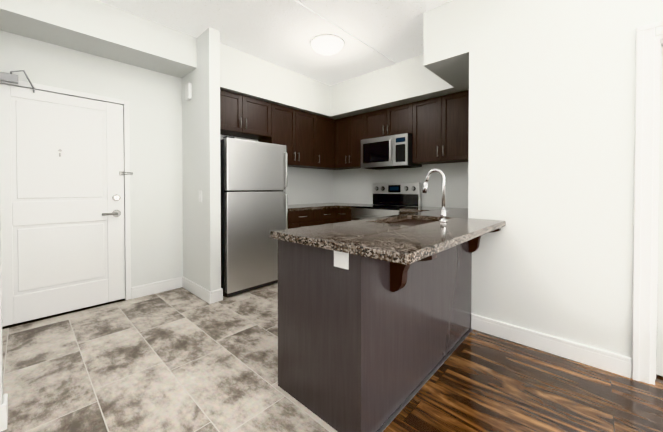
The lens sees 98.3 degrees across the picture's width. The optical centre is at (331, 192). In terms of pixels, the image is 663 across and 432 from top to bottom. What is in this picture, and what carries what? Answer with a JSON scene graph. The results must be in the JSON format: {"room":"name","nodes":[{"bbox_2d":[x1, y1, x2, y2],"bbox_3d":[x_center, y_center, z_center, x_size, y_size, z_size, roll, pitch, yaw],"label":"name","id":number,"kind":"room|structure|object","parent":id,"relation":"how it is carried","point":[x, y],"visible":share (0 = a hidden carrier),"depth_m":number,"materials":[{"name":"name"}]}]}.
{"room":"kitchen","nodes":[
{"label":"kitchen","id":0,"kind":"room"},
{"bbox_2d":[0,208,2,404],"bbox_3d":[-0.222,-0.233,-0.108,7.000,2.790,0.300,1,1,43],"label":"wall","id":1,"kind":"structure","parent":0,"point":[1,372],"depth_m":1.38,"materials":[{"name":"white paint"}]},
{"bbox_2d":[0,403,6,431],"bbox_3d":[-1.636,1.081,1.315,0.015,0.125,0.195,1,1,43],"label":"baseboard","id":2,"kind":"structure","parent":1,"relation":"attached to","point":[3,417],"depth_m":1.37,"materials":[{"name":"white wood"}]},
{"bbox_2d":[2,393,7,424],"bbox_3d":[-1.617,1.080,1.420,0.100,0.125,0.015,1,1,43],"label":"baseboard","id":3,"kind":"structure","parent":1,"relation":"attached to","point":[5,397],"depth_m":1.42,"materials":[{"name":"white wood"}]},
{"bbox_2d":[0,30,333,286],"bbox_3d":[-1.392,-0.283,3.783,0.230,2.790,4.410,1,1,43],"label":"wall","id":4,"kind":"structure","parent":0,"point":[154,98],"depth_m":3.12,"materials":[{"name":"white paint"}]},
{"bbox_2d":[0,80,130,328],"bbox_3d":[-2.500,0.088,2.671,0.126,2.075,1.015,1,1,43],"label":"door frame","id":5,"kind":"structure","parent":4,"relation":"attached to","point":[124,103],"depth_m":2.97,"materials":[{"name":"white wood"}]},
{"bbox_2d":[0,70,132,326],"bbox_3d":[-2.400,0.053,2.620,0.211,2.112,0.998,1,1,43],"label":"entry door","id":6,"kind":"structure","parent":4,"relation":"in","point":[62,172],"depth_m":2.61,"materials":[{"name":"white wood"}]},
{"bbox_2d":[131,277,181,298],"bbox_3d":[-1.935,1.057,3.196,0.015,0.125,0.505,1,1,43],"label":"baseboard","id":7,"kind":"structure","parent":4,"relation":"attached to","point":[154,288],"depth_m":3.17,"materials":[{"name":"white wood"}]},
{"bbox_2d":[220,90,340,169],"bbox_3d":[-0.651,-0.790,4.141,0.353,0.793,2.402,1,1,43],"label":"upper cabinet","id":8,"kind":"object","parent":4,"relation":"attached to","point":[307,139],"visible":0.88,"depth_m":3.96,"materials":[{"name":"brown wood"}]},
{"bbox_2d":[1,283,336,431],"bbox_3d":[-0.715,1.158,2.531,2.950,0.060,5.350,1,1,43],"label":"floor","id":9,"kind":"structure","parent":0,"point":[181,359],"depth_m":1.84,"materials":[{"name":"grey tile"}]},
{"bbox_2d":[220,136,287,296],"bbox_3d":[-1.030,0.258,3.474,0.669,1.715,0.784,1,1,43],"label":"refrigerator","id":10,"kind":"object","parent":9,"relation":"on","point":[254,195],"visible":0.77,"depth_m":3.20,"materials":[{"name":"grey metal"}]},
{"bbox_2d":[288,207,351,228],"bbox_3d":[-0.149,0.668,4.290,0.913,0.876,1.527,1,1,43],"label":"base cabinet","id":11,"kind":"object","parent":9,"relation":"on","point":[302,215],"depth_m":4.00,"materials":[{"name":"brown wood"}]},
{"bbox_2d":[288,203,372,210],"bbox_3d":[-0.151,0.210,4.282,0.913,0.040,1.532,1,1,43],"label":"countertop","id":12,"kind":"structure","parent":11,"relation":"on","point":[317,206],"depth_m":4.19,"materials":[{"name":"grey stone"}]},
{"bbox_2d":[278,240,417,431],"bbox_3d":[0.077,0.701,1.674,0.630,0.876,0.521,1,1,43],"label":"base cabinet","id":13,"kind":"object","parent":9,"relation":"on","point":[374,321],"depth_m":1.43,"materials":[{"name":"wood"}]},
{"bbox_2d":[270,208,505,267],"bbox_3d":[0.924,0.234,2.400,0.876,0.040,2.828,1,1,43],"label":"countertop","id":14,"kind":"structure","parent":13,"relation":"on","point":[407,244],"depth_m":1.54,"materials":[{"name":"grey stone"}]},
{"bbox_2d":[382,216,425,223],"bbox_3d":[0.648,0.356,2.299,0.415,0.226,0.765,1,1,43],"label":"sink","id":15,"kind":"object","parent":14,"relation":"in","point":[413,219],"depth_m":2.47,"materials":[{"name":"metal"}]},
{"bbox_2d":[422,168,450,221],"bbox_3d":[0.806,0.018,2.199,0.195,0.399,0.131,1,1,43],"label":"faucet","id":16,"kind":"object","parent":14,"relation":"on","point":[443,210],"visible":1,"depth_m":2.12,"materials":[{"name":"silver metal"}]},
{"bbox_2d":[474,236,480,250],"bbox_3d":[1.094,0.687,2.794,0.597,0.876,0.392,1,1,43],"label":"corbel","id":17,"kind":"object","parent":14,"relation":"attached to","point":[476,242],"depth_m":2.29,"materials":[{"name":"wood"}]},
{"bbox_2d":[351,182,420,220],"bbox_3d":[0.743,0.484,4.012,0.760,1.250,0.664,1,1,43],"label":"stove","id":18,"kind":"object","parent":9,"relation":"on","point":[390,199],"visible":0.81,"depth_m":4.04,"materials":[{"name":"silver metal"}]},
{"bbox_2d":[400,211,411,213],"bbox_3d":[1.200,0.676,3.658,0.386,0.876,0.617,1,1,43],"label":"base cabinet","id":19,"kind":"object","parent":9,"relation":"on","point":[401,212],"depth_m":3.51,"materials":[{"name":"brown wood"}]},
{"bbox_2d":[400,207,446,212],"bbox_3d":[1.201,0.218,3.641,0.402,0.040,0.632,1,1,43],"label":"countertop","id":20,"kind":"structure","parent":19,"relation":"on","point":[414,209],"depth_m":3.52,"materials":[{"name":"grey stone"}]},
{"bbox_2d":[418,252,449,385],"bbox_3d":[0.424,0.696,2.048,0.630,0.876,0.500,1,1,43],"label":"base cabinet","id":21,"kind":"object","parent":9,"relation":"on","point":[434,273],"depth_m":1.83,"materials":[{"name":"wood"}]},
{"bbox_2d":[450,240,473,350],"bbox_3d":[0.764,0.692,2.414,0.630,0.876,0.498,1,1,43],"label":"base cabinet","id":22,"kind":"object","parent":9,"relation":"on","point":[460,257],"depth_m":2.19,"materials":[{"name":"wood"}]},
{"bbox_2d":[182,27,220,290],"bbox_3d":[-1.454,-0.270,3.172,0.730,2.778,0.110,1,1,43],"label":"wall","id":23,"kind":"structure","parent":0,"point":[201,172],"depth_m":2.99,"materials":[{"name":"white paint"}]},
{"bbox_2d":[185,83,191,100],"bbox_3d":[-1.589,-1.121,3.185,0.100,0.180,0.040,1,1,43],"label":"door chime","id":24,"kind":"object","parent":23,"relation":"attached to","point":[188,91],"visible":1,"depth_m":3.15,"materials":[{"name":"white plastic"}]},
{"bbox_2d":[182,276,210,303],"bbox_3d":[-1.491,1.057,3.139,0.745,0.125,0.015,1,1,43],"label":"baseboard","id":25,"kind":"structure","parent":23,"relation":"attached to","point":[201,292],"depth_m":3.08,"materials":[{"name":"white wood"}]},
{"bbox_2d":[199,191,201,201],"bbox_3d":[-1.395,0.041,3.038,0.075,0.120,0.012,1,1,43],"label":"switch plate","id":26,"kind":"object","parent":23,"relation":"attached to","point":[200,196],"visible":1,"depth_m":3.03,"materials":[{"name":"white plastic"}]},
{"bbox_2d":[211,288,222,303],"bbox_3d":[-1.176,1.060,2.941,0.015,0.125,0.125,1,1,43],"label":"baseboard","id":27,"kind":"structure","parent":23,"relation":"attached to","point":[216,295],"depth_m":2.93,"materials":[{"name":"white wood"}]},
{"bbox_2d":[97,0,662,85],"bbox_3d":[1.306,-1.685,1.607,7.120,0.092,6.800,1,1,43],"label":"ceiling","id":28,"kind":"structure","parent":0,"point":[282,33],"depth_m":2.86,"materials":[{"name":"white paint"}]},
{"bbox_2d":[0,0,196,77],"bbox_3d":[-2.126,-1.492,2.654,0.430,0.320,1.540,1,1,43],"label":"ceiling bulkhead","id":29,"kind":"object","parent":28,"relation":"attached to","point":[98,28],"visible":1,"depth_m":2.54,"materials":[{"name":"white paint"}]},
{"bbox_2d":[310,34,343,54],"bbox_3d":[-0.047,-1.606,3.179,0.376,0.105,0.376,1,1,43],"label":"ceiling light","id":30,"kind":"object","parent":28,"relation":"attached to","point":[327,44],"visible":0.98,"depth_m":3.08,"materials":[{"name":"white glass"}]},
{"bbox_2d":[220,0,468,119],"bbox_3d":[0.202,-1.424,3.339,2.690,0.486,2.410,1,1,43],"label":"ceiling bulkhead","id":31,"kind":"object","parent":28,"relation":"attached to","point":[439,67],"visible":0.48,"depth_m":3.54,"materials":[{"name":"white paint"}]},
{"bbox_2d":[334,162,467,207],"bbox_3d":[1.144,-0.290,4.280,2.810,2.790,0.230,1,1,43],"label":"wall","id":32,"kind":"structure","parent":0,"point":[353,186],"depth_m":4.09,"materials":[{"name":"white paint"}]},
{"bbox_2d":[335,114,362,168],"bbox_3d":[0.377,-0.796,4.608,0.580,0.794,0.317,1,1,43],"label":"upper cabinet","id":33,"kind":"object","parent":32,"relation":"attached to","point":[349,130],"depth_m":4.49,"materials":[{"name":"brown wood"}]},
{"bbox_2d":[363,103,410,138],"bbox_3d":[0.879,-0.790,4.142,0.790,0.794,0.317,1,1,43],"label":"upper cabinet","id":34,"kind":"object","parent":32,"relation":"attached to","point":[395,120],"depth_m":4.00,"materials":[{"name":"brown wood"}]},
{"bbox_2d":[361,133,421,169],"bbox_3d":[0.828,-0.565,4.090,0.756,0.424,0.464,1,1,43],"label":"microwave","id":35,"kind":"object","parent":34,"relation":"attached to","point":[389,152],"visible":1,"depth_m":3.91,"materials":[{"name":"grey metal"}]},
{"bbox_2d":[411,90,468,163],"bbox_3d":[1.448,-0.783,3.614,0.762,0.794,0.317,1,1,43],"label":"upper cabinet","id":36,"kind":"object","parent":32,"relation":"attached to","point":[437,128],"depth_m":3.50,"materials":[{"name":"brown wood"}]},
{"bbox_2d":[383,284,662,431],"bbox_3d":[2.387,1.182,0.640,4.170,0.060,6.800,1,1,43],"label":"floor","id":37,"kind":"structure","parent":0,"point":[478,381],"depth_m":1.60,"materials":[{"name":"brown wood"}]},
{"bbox_2d":[377,328,472,431],"bbox_3d":[-0.138,1.146,0.970,0.019,0.004,3.848,1,1,43],"label":"transition strip","id":38,"kind":"object","parent":37,"relation":"on","point":[403,405],"visible":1,"depth_m":1.67,"materials":[{"name":"silver metal"}]},
{"bbox_2d":[468,0,662,357],"bbox_3d":[2.723,-0.248,1.006,4.200,2.790,0.120,1,1,43],"label":"wall","id":39,"kind":"structure","parent":0,"point":[551,133],"depth_m":1.98,"materials":[{"name":"white paint"}]},
{"bbox_2d":[471,314,631,377],"bbox_3d":[1.499,1.071,2.067,0.922,0.125,0.015,1,1,43],"label":"baseboard","id":40,"kind":"structure","parent":39,"relation":"attached to","point":[618,364],"depth_m":1.99,"materials":[{"name":"white wood"}]},
{"bbox_2d":[632,21,662,384],"bbox_3d":[2.210,0.076,1.472,0.912,2.131,0.142,1,1,43],"label":"door frame","id":41,"kind":"structure","parent":39,"relation":"attached to","point":[649,41],"depth_m":1.70,"materials":[{"name":"white painted wood"}]},
{"bbox_2d":[656,46,662,376],"bbox_3d":[2.342,0.114,1.936,0.766,2.018,0.053,0,1,-29],"label":"bedroom door","id":42,"kind":"structure","parent":39,"relation":"in","point":[659,364],"depth_m":1.75,"materials":[{"name":"white wood"}]}
]}

